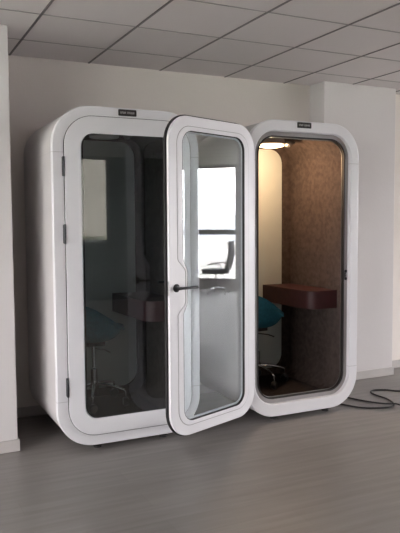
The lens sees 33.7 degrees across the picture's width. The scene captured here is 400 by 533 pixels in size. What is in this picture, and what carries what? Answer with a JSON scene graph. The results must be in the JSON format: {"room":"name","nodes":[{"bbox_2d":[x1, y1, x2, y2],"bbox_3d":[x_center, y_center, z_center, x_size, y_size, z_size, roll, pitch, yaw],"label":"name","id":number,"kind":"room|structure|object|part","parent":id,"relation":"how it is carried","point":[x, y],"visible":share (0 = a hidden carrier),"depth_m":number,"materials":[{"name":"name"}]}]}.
{"room":"office","nodes":[
{"label":"office","id":0,"kind":"room"},
{"bbox_2d":[0,439,19,453],"bbox_3d":[-3.778,1.268,3.057,5.790,0.078,0.012,-2,4,-26],"label":"baseboard","id":1,"kind":"structure","parent":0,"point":[9,446],"depth_m":4.29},
{"bbox_2d":[0,367,399,532],"bbox_3d":[2.672,1.396,2.054,16.800,0.120,9.280,-2,4,-26],"label":"floor","id":2,"kind":"structure","parent":0,"point":[335,470],"depth_m":3.87,"materials":[{"name":"grey wood"}]},
{"bbox_2d":[24,106,199,447],"bbox_3d":[-0.634,0.061,4.721,1.009,2.222,0.970,-2,4,-26],"label":"booth","id":3,"kind":"object","parent":2,"relation":"on","point":[93,175],"visible":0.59,"depth_m":4.61,"materials":[{"name":"white paint"}]},
{"bbox_2d":[89,134,119,139],"bbox_3d":[-0.676,-0.929,4.659,0.216,0.058,0.216,-2,4,-26],"label":"ceiling lamp","id":4,"kind":"object","parent":3,"relation":"attached to","point":[94,136],"depth_m":4.60,"materials":[{"name":"grey plastic"}]},
{"bbox_2d":[86,307,128,413],"bbox_3d":[-0.811,0.641,4.949,0.527,0.784,0.516,-3,5,-34],"label":"swivel chair","id":5,"kind":"object","parent":3,"relation":"on","point":[100,329],"visible":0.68,"depth_m":4.81,"materials":[{"name":"teal fabric"}]},
{"bbox_3d":[-0.775,0.921,4.822,0.030,0.095,0.235,-1,4,-8],"label":"leg","id":6,"kind":"part","parent":5,"relation":"part of","materials":[{"name":"silver metal"}]},
{"bbox_3d":[-0.795,0.572,4.933,0.140,0.031,0.120,-3,5,-34],"label":"seat plate","id":7,"kind":"part","parent":5,"relation":"part of","materials":[{"name":"black plastic"}]},
{"bbox_2d":[86,334,115,339],"bbox_3d":[-0.779,0.491,4.939,0.344,0.135,0.344,-3,5,-34],"label":"seat cushion","id":8,"kind":"object","parent":5,"relation":"on","point":[88,336],"depth_m":4.79,"materials":[{"name":"teal fabric"}]},
{"bbox_3d":[-0.728,0.903,5.076,0.030,0.095,0.235,2,4,28],"label":"leg","id":9,"kind":"part","parent":5,"relation":"part of","materials":[{"name":"silver metal"}]},
{"bbox_3d":[-0.659,0.913,4.932,0.235,0.095,0.030,0,4,10],"label":"leg","id":10,"kind":"part","parent":5,"relation":"part of","materials":[{"name":"silver metal"}]},
{"bbox_3d":[-0.832,-0.003,5.122,0.699,1.917,0.009,-2,4,-26],"label":"panel","id":11,"kind":"part","parent":3,"relation":"part of","materials":[{"name":"clear glass"}]},
{"bbox_3d":[-0.470,-0.994,4.280,0.124,0.042,0.004,-2,4,-26],"label":"name plate","id":12,"kind":"part","parent":3,"relation":"part of","materials":[{"name":"black plastic"}]},
{"bbox_3d":[-0.452,0.065,4.347,0.862,2.047,0.014,-2,4,-26],"label":"door","id":13,"kind":"part","parent":3,"relation":"part of","materials":[{"name":"white paint"}]},
{"bbox_2d":[163,115,358,435],"bbox_3d":[0.325,0.036,5.010,1.785,2.221,1.290,-2,4,-26],"label":"booth","id":14,"kind":"object","parent":2,"relation":"on","point":[278,199],"visible":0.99,"depth_m":5.18,"materials":[{"name":"white paint"}]},
{"bbox_3d":[-0.086,0.133,4.142,0.063,0.052,0.171,3,5,42],"label":"handle","id":15,"kind":"part","parent":14,"relation":"part of","materials":[{"name":"black plastic"}]},
{"bbox_3d":[0.093,0.058,4.393,0.021,2.033,0.848,3,5,42],"label":"door frame","id":16,"kind":"part","parent":14,"relation":"part of","materials":[{"name":"white paint"}]},
{"bbox_3d":[0.075,0.057,4.410,0.014,2.047,0.862,3,5,42],"label":"door","id":17,"kind":"part","parent":14,"relation":"part of","materials":[{"name":"white paint"}]},
{"bbox_3d":[0.409,-0.051,5.725,0.699,1.917,0.009,-2,4,-26],"label":"panel","id":18,"kind":"part","parent":14,"relation":"part of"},
{"bbox_2d":[260,138,284,147],"bbox_3d":[0.565,-0.978,5.262,0.216,0.058,0.216,-2,4,-26],"label":"ceiling lamp","id":19,"kind":"object","parent":14,"relation":"attached to","point":[270,142],"depth_m":5.18,"materials":[{"name":"beige plastic"}]},
{"bbox_2d":[259,296,288,388],"bbox_3d":[0.477,0.593,5.538,0.524,0.784,0.521,-3,5,-34],"label":"swivel chair","id":20,"kind":"object","parent":14,"relation":"on","point":[269,314],"visible":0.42,"depth_m":5.40,"materials":[{"name":"teal fabric"}]},
{"bbox_3d":[0.544,0.870,5.455,0.030,0.095,0.235,-2,4,-28],"label":"leg","id":21,"kind":"part","parent":20,"relation":"part of","materials":[{"name":"silver metal"}]},
{"bbox_2d":[259,320,277,324],"bbox_3d":[0.493,0.442,5.558,0.344,0.135,0.344,-3,5,-34],"label":"seat cushion","id":22,"kind":"object","parent":20,"relation":"on","point":[261,322],"depth_m":5.41,"materials":[{"name":"teal fabric"}]},
{"bbox_3d":[0.613,0.860,5.600,0.235,0.095,0.030,-1,4,-10],"label":"leg","id":23,"kind":"part","parent":20,"relation":"part of","materials":[{"name":"silver metal"}]},
{"bbox_3d":[0.771,-1.042,4.883,0.124,0.042,0.004,-2,4,-26],"label":"name plate","id":24,"kind":"part","parent":14,"relation":"part of","materials":[{"name":"black plastic"}]},
{"bbox_3d":[0.774,0.017,4.980,1.009,2.187,0.045,-2,4,-26],"label":"frame","id":25,"kind":"part","parent":14,"relation":"part of","materials":[{"name":"white paint"}]},
{"bbox_2d":[339,389,399,408],"bbox_3d":[2.143,1.081,5.755,2.313,0.013,0.675,-1,4,-14],"label":"power cable","id":26,"kind":"object","parent":2,"relation":"on","point":[374,389],"visible":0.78,"depth_m":5.35,"materials":[{"name":"black rubber"}]},
{"bbox_2d":[347,397,399,405],"bbox_3d":[2.009,1.091,5.518,2.012,0.026,0.583,0,4,1],"label":"power cable","id":27,"kind":"object","parent":2,"relation":"on","point":[347,397],"visible":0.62,"depth_m":5.40,"materials":[{"name":"black rubber"}]},
{"bbox_2d":[0,0,399,94],"bbox_3d":[2.655,-1.428,1.862,16.800,0.104,9.280,-2,4,-26],"label":"ceiling","id":28,"kind":"structure","parent":0,"point":[301,42],"depth_m":4.41,"materials":[{"name":"tile"}]},
{"bbox_2d":[8,55,399,407],"bbox_3d":[0.662,-0.288,6.052,16.800,2.722,0.150,-2,4,-26],"label":"wall","id":29,"kind":"structure","parent":0,"point":[41,90],"depth_m":5.24,"materials":[{"name":"white paint"}]},
{"bbox_2d":[0,25,17,441],"bbox_3d":[-3.959,-0.073,3.306,5.778,2.722,0.750,-2,4,-26],"label":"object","id":30,"kind":"structure","parent":29,"relation":"attached to","point":[8,393],"depth_m":4.22,"materials":[{"name":"white paint"}]},
{"bbox_2d":[17,384,215,417],"bbox_3d":[-0.248,1.073,5.606,2.798,0.078,0.012,-2,4,-26],"label":"baseboard","id":31,"kind":"structure","parent":29,"relation":"attached to","point":[35,410],"depth_m":5.10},
{"bbox_2d":[310,81,395,370],"bbox_3d":[1.429,-0.304,6.219,0.825,2.722,0.221,-2,4,-26],"label":"column","id":32,"kind":"structure","parent":29,"relation":"attached to","point":[367,112],"depth_m":6.18,"materials":[{"name":"white paint"}]},
{"bbox_2d":[356,367,393,379],"bbox_3d":[1.488,1.022,6.204,0.849,0.078,0.012,-2,4,-26],"label":"baseboard","id":33,"kind":"structure","parent":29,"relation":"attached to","point":[372,373],"depth_m":6.28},
{"bbox_2d":[392,360,399,367],"bbox_3d":[4.947,0.869,8.131,7.063,0.078,0.012,-2,4,-26],"label":"baseboard","id":34,"kind":"structure","parent":29,"relation":"attached to","point":[395,363],"depth_m":6.68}
]}

